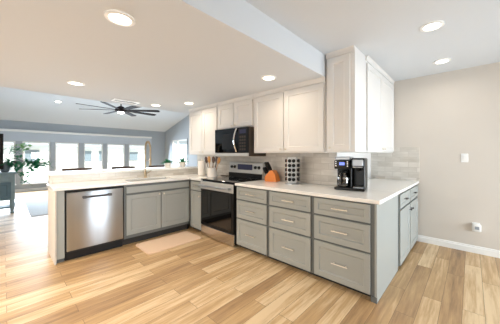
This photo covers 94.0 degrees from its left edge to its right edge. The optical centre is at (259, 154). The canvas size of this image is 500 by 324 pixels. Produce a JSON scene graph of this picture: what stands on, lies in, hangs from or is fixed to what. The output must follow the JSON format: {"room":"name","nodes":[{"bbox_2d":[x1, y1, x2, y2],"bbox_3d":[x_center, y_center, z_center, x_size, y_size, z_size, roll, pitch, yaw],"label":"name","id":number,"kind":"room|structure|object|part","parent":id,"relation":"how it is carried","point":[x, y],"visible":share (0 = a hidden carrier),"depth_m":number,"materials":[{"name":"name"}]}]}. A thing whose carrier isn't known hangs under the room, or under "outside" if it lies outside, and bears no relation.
{"room":"kitchen","nodes":[
{"label":"kitchen","id":0,"kind":"room"},
{"bbox_2d":[0,120,164,189],"bbox_3d":[-7.394,0.064,9.479,0.180,2.500,7.225,0,0,42],"label":"wall","id":1,"kind":"structure","parent":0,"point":[158,138],"depth_m":9.47,"materials":[{"name":"paint"}]},
{"bbox_2d":[15,187,47,191],"bbox_3d":[-7.366,1.266,9.454,0.015,0.095,7.225,0,0,42],"label":"baseboard","id":2,"kind":"structure","parent":1,"relation":"attached to","point":[42,188],"depth_m":8.44,"materials":[{"name":"white wood"}]},
{"bbox_2d":[22,141,49,184],"bbox_3d":[-8.208,0.294,8.567,0.140,1.540,0.780,0,0,42],"label":"window","id":3,"kind":"structure","parent":1,"relation":"attached to","point":[38,182],"depth_m":8.47,"materials":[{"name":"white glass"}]},
{"bbox_2d":[55,142,78,170],"bbox_3d":[-7.620,0.294,9.215,0.140,1.540,0.770,0,0,42],"label":"window","id":4,"kind":"structure","parent":1,"relation":"attached to","point":[77,161],"depth_m":9.32,"materials":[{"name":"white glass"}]},
{"bbox_2d":[84,143,102,168],"bbox_3d":[-7.035,0.294,9.859,0.140,1.540,0.710,0,0,42],"label":"window","id":5,"kind":"structure","parent":1,"relation":"attached to","point":[84,143],"depth_m":9.86,"materials":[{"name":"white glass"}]},
{"bbox_2d":[107,144,124,168],"bbox_3d":[-6.471,0.294,10.481,0.140,1.540,0.750,0,0,42],"label":"window","id":6,"kind":"structure","parent":1,"relation":"attached to","point":[123,160],"depth_m":10.68,"materials":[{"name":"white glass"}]},
{"bbox_2d":[129,145,144,167],"bbox_3d":[-5.863,0.294,11.152,0.140,1.540,0.800,0,0,42],"label":"window","id":7,"kind":"structure","parent":1,"relation":"attached to","point":[129,145],"depth_m":11.13,"materials":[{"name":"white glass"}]},
{"bbox_2d":[0,87,188,131],"bbox_3d":[-5.156,-2.181,6.692,7.200,2.044,8.545,0,0,42],"label":"ceiling","id":8,"kind":"structure","parent":0,"point":[15,104],"depth_m":8.33,"materials":[{"name":"paint"}]},
{"bbox_2d":[76,101,159,116],"bbox_3d":[-3.542,-1.818,5.941,1.757,1.544,1.757,0,0,-32],"label":"ceiling fan","id":9,"kind":"object","parent":8,"relation":"hanging from","point":[120,109],"visible":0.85,"depth_m":5.93,"materials":[{"name":"black metal"}]},
{"bbox_3d":[-3.458,-1.136,5.433,0.145,0.037,0.830,0,0,-10],"label":"blade","id":10,"kind":"part","parent":9,"relation":"part of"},
{"bbox_3d":[-3.542,-1.161,5.941,0.260,0.150,0.260,0,0,42],"label":"motor","id":11,"kind":"part","parent":9,"relation":"part of","materials":[{"name":"black metal"}]},
{"bbox_3d":[-3.123,-1.136,5.641,0.830,0.037,0.145,0,0,35],"label":"blade","id":12,"kind":"part","parent":9,"relation":"part of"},
{"bbox_3d":[-3.242,-1.136,6.359,0.145,0.037,0.830,0,0,35],"label":"blade","id":13,"kind":"part","parent":9,"relation":"part of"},
{"bbox_3d":[-3.034,-1.136,6.025,0.830,0.037,0.145,0,0,-10],"label":"blade","id":14,"kind":"part","parent":9,"relation":"part of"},
{"bbox_2d":[0,0,325,113],"bbox_3d":[-2.147,-1.101,2.096,3.433,0.360,5.780,0,0,42],"label":"ceiling","id":15,"kind":"structure","parent":0,"point":[175,52],"depth_m":2.14,"materials":[{"name":"paint"}]},
{"bbox_2d":[67,81,84,85],"bbox_3d":[-2.362,-0.915,2.993,0.184,0.010,0.184,0,0,42],"label":"recessed light","id":16,"kind":"object","parent":15,"relation":"in","point":[69,82],"visible":1,"depth_m":2.99,"materials":[{"name":"beige plastic"}]},
{"bbox_2d":[104,10,135,26],"bbox_3d":[-0.942,-0.915,1.570,0.184,0.010,0.184,0,0,42],"label":"recessed light","id":17,"kind":"object","parent":15,"relation":"in","point":[120,18],"visible":1,"depth_m":1.56,"materials":[{"name":"beige plastic"}]},
{"bbox_2d":[111,98,139,104],"bbox_3d":[-2.316,-0.915,4.018,0.180,0.012,0.400,0,0,42],"label":"ceiling vent","id":18,"kind":"object","parent":15,"relation":"in","point":[114,99],"visible":1,"depth_m":4.02,"materials":[{"name":"white metal"}]},
{"bbox_2d":[261,75,275,80],"bbox_3d":[0.105,-0.915,2.780,0.184,0.010,0.184,0,0,42],"label":"recessed light","id":19,"kind":"object","parent":15,"relation":"in","point":[265,77],"visible":1,"depth_m":2.76,"materials":[{"name":"beige plastic"}]},
{"bbox_2d":[165,115,196,166],"bbox_3d":[-2.164,-0.949,9.693,7.600,4.525,0.120,0,0,42],"label":"wall","id":20,"kind":"structure","parent":0,"point":[179,131],"depth_m":11.20,"materials":[{"name":"paint"}]},
{"bbox_2d":[172,138,187,164],"bbox_3d":[-3.815,-0.141,11.154,1.490,1.210,0.095,0,0,42],"label":"window","id":21,"kind":"structure","parent":20,"relation":"in","point":[173,152],"depth_m":11.32,"materials":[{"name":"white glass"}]},
{"bbox_2d":[0,190,499,323],"bbox_3d":[-2.188,1.364,4.308,15.000,0.100,9.000,0,0,42],"label":"floor","id":22,"kind":"structure","parent":0,"point":[205,280],"depth_m":2.32,"materials":[{"name":"brown wood"}]},
{"bbox_2d":[0,171,16,212],"bbox_3d":[-6.158,0.854,4.844,0.499,0.920,1.520,0,0,42],"label":"console table","id":23,"kind":"object","parent":22,"relation":"on","point":[7,179],"visible":0.98,"depth_m":5.17,"materials":[{"name":"wood"}]},
{"bbox_2d":[0,134,2,168],"bbox_3d":[-6.215,-0.037,4.662,0.200,0.860,1.455,0,0,42],"label":"television","id":24,"kind":"object","parent":23,"relation":"on","point":[1,135],"visible":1,"depth_m":5.16,"materials":[{"name":"black plastic"}]},
{"bbox_2d":[0,204,9,208],"bbox_3d":[-6.165,1.179,4.850,0.380,0.030,1.420,0,0,42],"label":"shelf","id":25,"kind":"object","parent":23,"relation":"attached to","point":[1,206],"depth_m":5.23,"materials":[{"name":"wood"}]},
{"bbox_3d":[-5.776,0.524,4.950,0.018,0.140,0.670,0,0,42],"label":"drawer","id":26,"kind":"part","parent":23,"relation":"part of","materials":[{"name":"wood"}]},
{"bbox_3d":[-5.776,0.799,4.950,0.018,0.370,0.670,0,0,42],"label":"door","id":27,"kind":"part","parent":23,"relation":"part of","materials":[{"name":"wood"}]},
{"bbox_3d":[-5.576,1.159,5.247,0.088,0.310,0.090,0,0,42],"label":"leg","id":28,"kind":"part","parent":23,"relation":"part of","materials":[{"name":"wood"}]},
{"bbox_2d":[0,143,52,185],"bbox_3d":[-5.558,0.234,5.510,0.386,1.021,1.021,0,0,42],"label":"potted plant","id":29,"kind":"object","parent":23,"relation":"on","point":[7,165],"visible":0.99,"depth_m":5.46,"materials":[{"name":"green plant"}]},
{"bbox_2d":[22,193,47,216],"bbox_3d":[-5.030,1.306,7.426,3.680,0.014,3.440,0,0,42],"label":"area rug","id":30,"kind":"object","parent":22,"relation":"on","point":[37,204],"visible":0.21,"depth_m":6.20,"materials":[{"name":"fabric"}]},
{"bbox_2d":[48,188,64,264],"bbox_3d":[-2.637,0.874,3.010,0.612,0.880,0.095,0,0,42],"label":"panel","id":31,"kind":"object","parent":22,"relation":"on","point":[56,199],"visible":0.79,"depth_m":2.83,"materials":[{"name":"grey paint"}]},
{"bbox_3d":[-2.662,0.874,2.982,0.612,0.880,0.020,0,0,42],"label":"panel","id":32,"kind":"part","parent":31,"relation":"part of","materials":[{"name":"paint"}]},
{"bbox_3d":[-2.635,0.849,3.021,0.600,0.830,0.075,0,0,42],"label":"panel","id":33,"kind":"part","parent":31,"relation":"part of","materials":[{"name":"grey paint"}]},
{"bbox_2d":[62,168,91,170],"bbox_3d":[-3.089,0.776,3.990,0.476,1.078,0.428,0,0,42],"label":"bar stool","id":34,"kind":"object","parent":22,"relation":"on","point":[65,169],"visible":0.09,"depth_m":4.11,"materials":[{"name":"brown wood"}]},
{"bbox_2d":[64,185,122,260],"bbox_3d":[-2.348,0.876,3.253,0.652,0.875,0.640,0,0,42],"label":"dishwasher","id":35,"kind":"object","parent":22,"relation":"on","point":[93,216],"visible":0.96,"depth_m":3.04,"materials":[{"name":"metal"}]},
{"bbox_3d":[-2.125,0.539,3.053,0.052,0.030,0.320,0,0,42],"label":"handle","id":36,"kind":"part","parent":35,"relation":"part of","materials":[{"name":"silver metal"}]},
{"bbox_2d":[111,166,134,168],"bbox_3d":[-2.592,0.776,4.539,0.476,1.078,0.428,0,0,42],"label":"bar stool","id":37,"kind":"object","parent":22,"relation":"on","point":[121,167],"visible":0.09,"depth_m":4.69,"materials":[{"name":"brown wood"}]},
{"bbox_2d":[122,179,189,245],"bbox_3d":[-1.793,0.874,3.905,0.639,0.880,1.056,0,0,42],"label":"base cabinet","id":38,"kind":"object","parent":22,"relation":"on","point":[150,210],"visible":0.94,"depth_m":3.66,"materials":[{"name":"grey paint"}]},
{"bbox_2d":[46,174,223,190],"bbox_3d":[-1.710,0.416,3.753,0.990,0.035,2.473,0,0,42],"label":"countertop","id":39,"kind":"structure","parent":38,"relation":"on","point":[114,182],"depth_m":3.47,"materials":[{"name":"white stone"}]},
{"bbox_2d":[143,141,151,177],"bbox_3d":[-1.892,0.081,4.008,0.252,0.637,0.134,0,0,42],"label":"kitchen faucet","id":40,"kind":"object","parent":39,"relation":"on","point":[146,142],"visible":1,"depth_m":4.02,"materials":[{"name":"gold metal"}]},
{"bbox_2d":[198,158,205,175],"bbox_3d":[-1.104,0.233,4.417,0.150,0.330,0.150,0,0,42],"label":"paper towel roll","id":41,"kind":"object","parent":39,"relation":"on","point":[201,164],"visible":0.98,"depth_m":4.36,"materials":[{"name":"white paper"}]},
{"bbox_2d":[207,167,216,176],"bbox_3d":[-0.859,0.315,4.195,0.186,0.167,0.186,0,0,42],"label":"utensil crock","id":42,"kind":"object","parent":39,"relation":"on","point":[211,172],"visible":0.86,"depth_m":4.12,"materials":[{"name":"white ceramic"}]},
{"bbox_3d":[-1.752,0.876,3.531,0.018,0.575,0.497,0,0,42],"label":"door","id":43,"kind":"part","parent":38,"relation":"part of","materials":[{"name":"grey paint"}]},
{"bbox_3d":[-1.581,0.514,3.720,0.018,0.090,1.006,0,0,42],"label":"false drawer","id":44,"kind":"part","parent":38,"relation":"part of","materials":[{"name":"grey paint"}]},
{"bbox_3d":[-1.409,0.876,3.909,0.018,0.575,0.496,0,0,42],"label":"door","id":45,"kind":"part","parent":38,"relation":"part of","materials":[{"name":"grey paint"}]},
{"bbox_2d":[148,165,163,167],"bbox_3d":[-2.122,0.776,5.057,0.476,1.078,0.428,0,0,42],"label":"bar stool","id":46,"kind":"object","parent":22,"relation":"on","point":[152,165],"visible":0.11,"depth_m":5.17,"materials":[{"name":"brown wood"}]},
{"bbox_2d":[136,231,200,253],"bbox_3d":[-1.357,1.306,3.513,0.490,0.014,0.820,0,0,42],"label":"floor mat","id":47,"kind":"object","parent":22,"relation":"on","point":[160,244],"visible":1,"depth_m":3.44,"materials":[{"name":"beige fabric"}]},
{"bbox_2d":[190,180,200,230],"bbox_3d":[-0.899,0.874,4.198,0.385,0.880,0.669,0,0,42],"label":"base cabinet","id":48,"kind":"object","parent":22,"relation":"on","point":[195,190],"visible":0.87,"depth_m":3.98,"materials":[{"name":"grey paint"}]},
{"bbox_3d":[-1.085,0.534,3.967,0.320,0.140,0.018,0,0,42],"label":"drawer","id":49,"kind":"part","parent":48,"relation":"part of","materials":[{"name":"grey paint"}]},
{"bbox_2d":[198,162,264,246],"bbox_3d":[-0.467,0.716,3.769,0.819,1.173,0.744,0,0,42],"label":"range","id":50,"kind":"object","parent":22,"relation":"on","point":[218,194],"visible":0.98,"depth_m":3.56,"materials":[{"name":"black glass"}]},
{"bbox_3d":[-0.656,1.220,3.561,0.805,0.164,0.034,0,0,42],"label":"storage drawer","id":51,"kind":"part","parent":50,"relation":"part of","materials":[{"name":"metal"}]},
{"bbox_2d":[198,180,237,244],"bbox_3d":[-0.467,0.847,3.769,0.817,0.875,0.744,0,0,42],"label":"oven","id":52,"kind":"object","parent":50,"relation":"in","point":[218,197],"depth_m":3.48,"materials":[{"name":"metal"}]},
{"bbox_2d":[201,176,261,183],"bbox_3d":[-0.468,0.401,3.769,0.819,0.017,0.585,0,0,42],"label":"cooktop","id":53,"kind":"object","parent":50,"relation":"in","point":[226,179],"depth_m":3.68,"materials":[{"name":"black glass"}]},
{"bbox_2d":[237,186,271,258],"bbox_3d":[0.091,0.874,3.316,0.598,0.880,0.686,0,0,42],"label":"base cabinet","id":54,"kind":"object","parent":22,"relation":"on","point":[252,203],"visible":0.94,"depth_m":3.06,"materials":[{"name":"grey paint"}]},
{"bbox_3d":[-0.117,1.074,3.088,0.554,0.356,0.018,0,0,42],"label":"drawer","id":55,"kind":"part","parent":54,"relation":"part of","materials":[{"name":"grey paint"}]},
{"bbox_3d":[-0.117,0.755,3.088,0.554,0.242,0.018,0,0,42],"label":"drawer","id":56,"kind":"part","parent":54,"relation":"part of","materials":[{"name":"grey paint"}]},
{"bbox_3d":[-0.117,0.533,3.088,0.554,0.162,0.018,0,0,42],"label":"drawer","id":57,"kind":"part","parent":54,"relation":"part of","materials":[{"name":"grey paint"}]},
{"bbox_2d":[269,190,315,275],"bbox_3d":[0.540,0.874,2.909,0.615,0.880,0.686,0,0,42],"label":"base cabinet","id":58,"kind":"object","parent":22,"relation":"on","point":[290,214],"visible":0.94,"depth_m":2.65,"materials":[{"name":"grey paint"}]},
{"bbox_3d":[0.333,1.074,2.680,0.571,0.356,0.018,0,0,42],"label":"drawer","id":59,"kind":"part","parent":58,"relation":"part of","materials":[{"name":"grey paint"}]},
{"bbox_3d":[0.333,0.755,2.680,0.571,0.242,0.018,0,0,42],"label":"drawer","id":60,"kind":"part","parent":58,"relation":"part of","materials":[{"name":"grey paint"}]},
{"bbox_3d":[0.333,0.533,2.680,0.571,0.162,0.018,0,0,42],"label":"drawer","id":61,"kind":"part","parent":58,"relation":"part of","materials":[{"name":"grey paint"}]},
{"bbox_2d":[313,195,397,303],"bbox_3d":[1.053,0.874,2.545,0.634,0.880,0.836,0,0,42],"label":"base cabinet","id":62,"kind":"object","parent":22,"relation":"on","point":[355,244],"visible":0.89,"depth_m":2.25,"materials":[{"name":"grey paint"}]},
{"bbox_3d":[0.782,1.074,2.273,0.555,0.356,0.018,0,0,42],"label":"drawer","id":63,"kind":"part","parent":62,"relation":"part of","materials":[{"name":"grey paint"}]},
{"bbox_3d":[0.782,0.755,2.273,0.555,0.242,0.018,0,0,42],"label":"drawer","id":64,"kind":"part","parent":62,"relation":"part of","materials":[{"name":"grey paint"}]},
{"bbox_3d":[0.782,0.533,2.273,0.555,0.162,0.018,0,0,42],"label":"drawer","id":65,"kind":"part","parent":62,"relation":"part of","materials":[{"name":"grey paint"}]},
{"bbox_3d":[1.293,0.874,2.355,0.020,0.880,0.794,0,0,42],"label":"panel","id":66,"kind":"part","parent":62,"relation":"part of","materials":[{"name":"grey paint"}]},
{"bbox_2d":[398,185,417,266],"bbox_3d":[1.766,0.874,3.287,0.669,0.880,1.218,0,0,42],"label":"base cabinet","id":67,"kind":"object","parent":22,"relation":"on","point":[408,199],"visible":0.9,"depth_m":2.95,"materials":[{"name":"grey paint"}]},
{"bbox_2d":[235,178,418,204],"bbox_3d":[1.031,0.416,3.403,1.880,0.035,2.050,0,0,42],"label":"countertop","id":68,"kind":"structure","parent":67,"relation":"on","point":[378,191],"depth_m":2.71,"materials":[{"name":"white stone"}]},
{"bbox_2d":[265,170,279,181],"bbox_3d":[0.189,0.316,3.502,0.195,0.165,0.140,0,0,28],"label":"knife block","id":69,"kind":"object","parent":68,"relation":"on","point":[272,175],"visible":0.9,"depth_m":3.45,"materials":[{"name":"orange wood"}]},
{"bbox_2d":[285,157,299,184],"bbox_3d":[0.447,0.217,3.186,0.200,0.362,0.200,0,0,16],"label":"spice rack","id":70,"kind":"object","parent":68,"relation":"on","point":[291,182],"visible":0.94,"depth_m":3.14,"materials":[{"name":"metal"}]},
{"bbox_3d":[0.447,0.208,3.186,0.126,0.345,0.126,0,0,16],"label":"frame","id":71,"kind":"part","parent":70,"relation":"part of","materials":[{"name":"white plastic"}]},
{"bbox_2d":[334,157,367,191],"bbox_3d":[1.047,0.210,2.679,0.320,0.375,0.261,0,0,32],"label":"coffee maker","id":72,"kind":"object","parent":68,"relation":"on","point":[357,168],"visible":0.99,"depth_m":2.63,"materials":[{"name":"black plastic"}]},
{"bbox_2d":[337,170,349,185],"bbox_3d":[0.944,0.271,2.666,0.179,0.190,0.147,0,0,-26],"label":"coffee carafe","id":73,"kind":"object","parent":72,"relation":"on","point":[341,172],"visible":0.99,"depth_m":2.62,"materials":[{"name":"clear glass"}]},
{"bbox_3d":[0.993,0.043,2.731,0.165,0.040,0.210,0,0,32],"label":"reservoir lid","id":74,"kind":"part","parent":72,"relation":"part of","materials":[{"name":"metal"}]},
{"bbox_3d":[1.787,0.538,2.869,0.018,0.161,0.567,0,0,42],"label":"drawer","id":75,"kind":"part","parent":67,"relation":"part of","materials":[{"name":"grey paint"}]},
{"bbox_3d":[1.787,0.956,2.869,0.018,0.627,0.567,0,0,42],"label":"door","id":76,"kind":"part","parent":67,"relation":"part of","materials":[{"name":"grey paint"}]},
{"bbox_3d":[2.196,0.538,3.320,0.018,0.161,0.567,0,0,42],"label":"drawer","id":77,"kind":"part","parent":67,"relation":"part of","materials":[{"name":"grey paint"}]},
{"bbox_3d":[2.196,0.956,3.320,0.018,0.627,0.567,0,0,42],"label":"door","id":78,"kind":"part","parent":67,"relation":"part of","materials":[{"name":"grey paint"}]},
{"bbox_2d":[332,152,370,185],"bbox_3d":[1.447,0.067,3.582,0.120,2.495,1.490,0,0,42],"label":"wall","id":79,"kind":"structure","parent":0,"point":[339,154],"depth_m":3.64,"materials":[{"name":"white paint"}]},
{"bbox_2d":[325,45,364,151],"bbox_3d":[1.008,-0.606,2.752,0.335,1.150,0.389,0,0,42],"label":"upper cabinet","id":80,"kind":"object","parent":79,"relation":"attached to","point":[345,67],"visible":1,"depth_m":2.63,"materials":[{"name":"white paint"}]},
{"bbox_3d":[0.895,-0.578,2.643,0.255,1.057,0.018,0,0,42],"label":"door","id":81,"kind":"part","parent":80,"relation":"part of","materials":[{"name":"white paint"}]},
{"bbox_3d":[0.900,-1.153,2.633,0.335,0.055,0.030,0,0,42],"label":"crown moulding","id":82,"kind":"part","parent":80,"relation":"part of","materials":[{"name":"white paint"}]},
{"bbox_2d":[350,55,394,152],"bbox_3d":[1.605,-0.606,3.377,0.384,1.150,1.336,0,0,42],"label":"upper cabinet","id":83,"kind":"object","parent":79,"relation":"attached to","point":[379,86],"visible":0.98,"depth_m":3.15,"materials":[{"name":"white paint"}]},
{"bbox_3d":[1.502,-0.578,3.034,0.018,1.057,0.630,0,0,42],"label":"door","id":84,"kind":"part","parent":83,"relation":"part of","materials":[{"name":"white paint"}]},
{"bbox_3d":[1.722,-1.153,3.271,0.030,0.055,1.336,0,0,42],"label":"crown moulding","id":85,"kind":"part","parent":83,"relation":"part of","materials":[{"name":"white paint"}]},
{"bbox_3d":[1.936,-0.578,3.513,0.018,1.057,0.631,0,0,42],"label":"door","id":86,"kind":"part","parent":83,"relation":"part of","materials":[{"name":"white paint"}]},
{"bbox_2d":[245,0,499,80],"bbox_3d":[1.165,-1.231,0.017,4.267,0.100,7.150,0,0,42],"label":"ceiling","id":87,"kind":"structure","parent":0,"point":[388,32],"depth_m":2.18,"materials":[{"name":"paint"}]},
{"bbox_2d":[420,20,444,31],"bbox_3d":[1.579,-1.175,2.137,0.184,0.010,0.184,0,0,42],"label":"recessed light","id":88,"kind":"object","parent":87,"relation":"in","point":[434,25],"visible":1,"depth_m":2.13,"materials":[{"name":"white plastic"}]},
{"bbox_2d":[433,58,450,63],"bbox_3d":[2.295,-1.175,2.935,0.184,0.010,0.184,0,0,42],"label":"recessed light","id":89,"kind":"object","parent":87,"relation":"in","point":[444,60],"visible":1,"depth_m":2.93,"materials":[{"name":"white"}]},
{"bbox_2d":[379,62,499,249],"bbox_3d":[3.529,0.067,2.618,4.260,2.495,0.120,0,0,42],"label":"wall","id":90,"kind":"structure","parent":0,"point":[449,115],"depth_m":3.26,"materials":[{"name":"paint"}]},
{"bbox_2d":[371,147,419,180],"bbox_3d":[2.166,0.141,3.767,0.693,0.515,0.010,0,0,42],"label":"backsplash","id":91,"kind":"structure","parent":90,"relation":"attached to","point":[403,163],"depth_m":3.72,"materials":[{"name":"tile"}]},
{"bbox_2d":[417,235,499,257],"bbox_3d":[3.727,1.266,2.345,3.600,0.095,0.018,0,0,42],"label":"baseboard","id":92,"kind":"structure","parent":90,"relation":"attached to","point":[440,242],"depth_m":3.21,"materials":[{"name":"white wood"}]},
{"bbox_2d":[461,154,467,161],"bbox_3d":[2.802,0.045,3.189,0.076,0.120,0.011,0,0,42],"label":"light switch","id":93,"kind":"object","parent":90,"relation":"attached to","point":[464,157],"visible":1,"depth_m":3.19,"materials":[{"name":"white plastic"}]},
{"bbox_3d":[-2.121,0.804,4.159,0.140,1.020,2.450,0,0,42],"label":"wall","id":94,"kind":"structure","parent":0,"visible":0},
{"bbox_2d":[42,166,197,175],"bbox_3d":[-2.224,0.273,4.217,0.428,0.038,2.478,0,0,42],"label":"countertop","id":95,"kind":"structure","parent":94,"relation":"on","point":[78,172],"depth_m":3.76,"materials":[{"name":"white stone"}]},
{"bbox_2d":[160,159,172,166],"bbox_3d":[-1.853,0.165,4.672,0.262,0.177,0.192,0,0,-27],"label":"potted plant","id":96,"kind":"object","parent":95,"relation":"on","point":[167,163],"visible":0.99,"depth_m":4.64,"materials":[{"name":"green plant"}]},
{"bbox_2d":[175,158,188,166],"bbox_3d":[-1.626,0.160,4.901,0.233,0.187,0.259,0,0,20],"label":"potted plant","id":97,"kind":"object","parent":95,"relation":"on","point":[182,163],"visible":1,"depth_m":4.87,"materials":[{"name":"green plant"}]},
{"bbox_3d":[-1.637,0.204,4.915,0.140,0.098,0.138,0,0,42],"label":"pot","id":98,"kind":"part","parent":97,"relation":"part of","materials":[{"name":"white ceramic"}]},
{"bbox_2d":[50,169,197,183],"bbox_3d":[-2.066,0.346,4.108,0.010,0.105,2.450,0,0,42],"label":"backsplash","id":99,"kind":"structure","parent":94,"relation":"attached to","point":[122,175],"depth_m":3.78,"materials":[{"name":"stone"}]},
{"bbox_3d":[-0.195,0.067,4.146,3.070,2.495,0.120,0,0,42],"label":"wall","id":100,"kind":"structure","parent":0,"visible":0},
{"bbox_2d":[189,103,217,154],"bbox_3d":[-1.010,-0.461,4.554,0.935,0.920,0.347,0,0,42],"label":"upper cabinet","id":101,"kind":"object","parent":100,"relation":"attached to","point":[203,120],"visible":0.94,"depth_m":4.41,"materials":[{"name":"white paint"}]},
{"bbox_3d":[-1.271,-0.432,4.608,0.445,0.827,0.018,0,0,42],"label":"door","id":102,"kind":"part","parent":101,"relation":"part of","materials":[{"name":"white paint"}]},
{"bbox_3d":[-1.103,-0.893,4.451,0.935,0.055,0.030,0,0,42],"label":"crown moulding","id":103,"kind":"part","parent":101,"relation":"part of","materials":[{"name":"white paint"}]},
{"bbox_3d":[-0.930,-0.432,4.299,0.445,0.827,0.018,0,0,42],"label":"door","id":104,"kind":"part","parent":101,"relation":"part of","materials":[{"name":"white paint"}]},
{"bbox_2d":[217,94,253,129],"bbox_3d":[-0.334,-0.677,3.941,0.870,0.487,0.347,0,0,42],"label":"upper cabinet","id":105,"kind":"object","parent":100,"relation":"attached to","point":[236,112],"visible":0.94,"depth_m":3.79,"materials":[{"name":"white paint"}]},
{"bbox_3d":[-0.583,-0.649,3.984,0.413,0.394,0.018,0,0,42],"label":"door","id":106,"kind":"part","parent":105,"relation":"part of","materials":[{"name":"white paint"}]},
{"bbox_3d":[-0.428,-0.893,3.837,0.870,0.055,0.030,0,0,42],"label":"crown moulding","id":107,"kind":"part","parent":105,"relation":"part of","materials":[{"name":"white paint"}]},
{"bbox_2d":[215,126,265,155],"bbox_3d":[-0.364,-0.201,3.866,0.805,0.450,0.492,0,0,42],"label":"microwave","id":108,"kind":"object","parent":105,"relation":"attached to","point":[239,141],"visible":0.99,"depth_m":3.64,"materials":[{"name":"metal"}]},
{"bbox_3d":[-0.548,-0.227,3.823,0.584,0.391,0.030,0,0,42],"label":"door","id":109,"kind":"part","parent":108,"relation":"part of","materials":[{"name":"black glass"}]},
{"bbox_3d":[-0.383,-0.226,3.606,0.027,0.372,0.082,0,0,42],"label":"handle","id":110,"kind":"part","parent":108,"relation":"part of","materials":[{"name":"silver metal"}]},
{"bbox_3d":[-0.251,-0.227,3.553,0.209,0.391,0.030,0,0,42],"label":"control panel","id":111,"kind":"part","parent":108,"relation":"part of","materials":[{"name":"black plastic"}]},
{"bbox_3d":[-0.267,-0.649,3.697,0.413,0.394,0.018,0,0,42],"label":"door","id":112,"kind":"part","parent":105,"relation":"part of","materials":[{"name":"white paint"}]},
{"bbox_2d":[197,152,336,185],"bbox_3d":[-0.194,0.184,4.058,3.190,0.430,0.010,0,0,42],"label":"backsplash","id":113,"kind":"structure","parent":100,"relation":"attached to","point":[315,168],"depth_m":3.33,"materials":[{"name":"tile"}]},
{"bbox_2d":[253,76,335,152],"bbox_3d":[0.428,-0.472,3.249,1.174,0.897,0.347,0,0,42],"label":"upper cabinet","id":114,"kind":"object","parent":100,"relation":"attached to","point":[291,118],"visible":0.97,"depth_m":3.06,"materials":[{"name":"white paint"}]},
{"bbox_3d":[0.119,-0.444,3.347,0.545,0.804,0.018,0,0,42],"label":"door","id":115,"kind":"part","parent":114,"relation":"part of","materials":[{"name":"white paint"}]},
{"bbox_3d":[0.335,-0.893,3.146,1.174,0.055,0.030,0,0,42],"label":"crown moulding","id":116,"kind":"part","parent":114,"relation":"part of","materials":[{"name":"white paint"}]},
{"bbox_3d":[0.545,-0.444,2.961,0.575,0.804,0.018,0,0,42],"label":"door","id":117,"kind":"part","parent":114,"relation":"part of","materials":[{"name":"white paint"}]},
{"label":"outside","id":118,"kind":"structure","parent":0,"visible":0},
{"bbox_2d":[24,160,186,181],"bbox_3d":[-25.441,1.564,26.079,48.500,0.100,80.000,0,0,42],"label":"ground","id":119,"kind":"structure","parent":118,"point":[31,179],"depth_m":14.81,"materials":[{"name":"white"}]},
{"bbox_2d":[0,142,56,174],"bbox_3d":[-21.884,-0.236,16.978,7.000,3.500,9.900,0,0,42],"label":"house","id":120,"kind":"structure","parent":119,"relation":"on","point":[37,150],"depth_m":17.62,"materials":[{"name":"white"}]},
{"bbox_3d":[-17.230,0.114,17.616,0.025,1.000,0.800,0,0,42],"label":"pane","id":121,"kind":"part","parent":120,"relation":"part of","materials":[{"name":"glass"}]},
{"bbox_2d":[10,162,186,181],"bbox_3d":[-11.891,1.039,13.853,0.100,0.950,28.100,0,0,42],"label":"fence","id":122,"kind":"object","parent":119,"relation":"on","point":[36,176],"visible":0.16,"depth_m":13.83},
{"bbox_2d":[56,143,143,170],"bbox_3d":[-17.017,-0.236,26.807,7.000,3.500,11.200,0,0,42],"label":"house","id":123,"kind":"structure","parent":119,"relation":"on","point":[64,152],"depth_m":23.12,"materials":[{"name":"white"}]},
{"bbox_3d":[-16.798,0.114,22.558,0.025,1.000,0.800,0,0,42],"label":"pane","id":124,"kind":"part","parent":123,"relation":"part of","materials":[{"name":"glass"}]},
{"bbox_3d":[-15.857,0.114,23.594,0.025,1.000,0.800,0,0,42],"label":"pane","id":125,"kind":"part","parent":123,"relation":"part of","materials":[{"name":"glass"}]},
{"bbox_3d":[-13.976,0.164,25.668,0.025,0.900,1.000,0,0,42],"label":"pane","id":126,"kind":"part","parent":123,"relation":"part of","materials":[{"name":"glass"}]},
{"bbox_3d":[2.888,0.969,3.114,0.080,0.124,0.006,0,0,42],"label":"wall outlet","id":127,"kind":"object","parent":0,"visible":0},
{"bbox_2d":[473,224,480,231],"bbox_3d":[2.875,0.972,3.084,0.084,0.095,0.053,0,0,42],"label":"plug","id":128,"kind":"object","parent":127,"relation":"attached to","point":[476,227],"visible":1,"depth_m":3.07,"materials":[{"name":"white plastic"}]}
]}

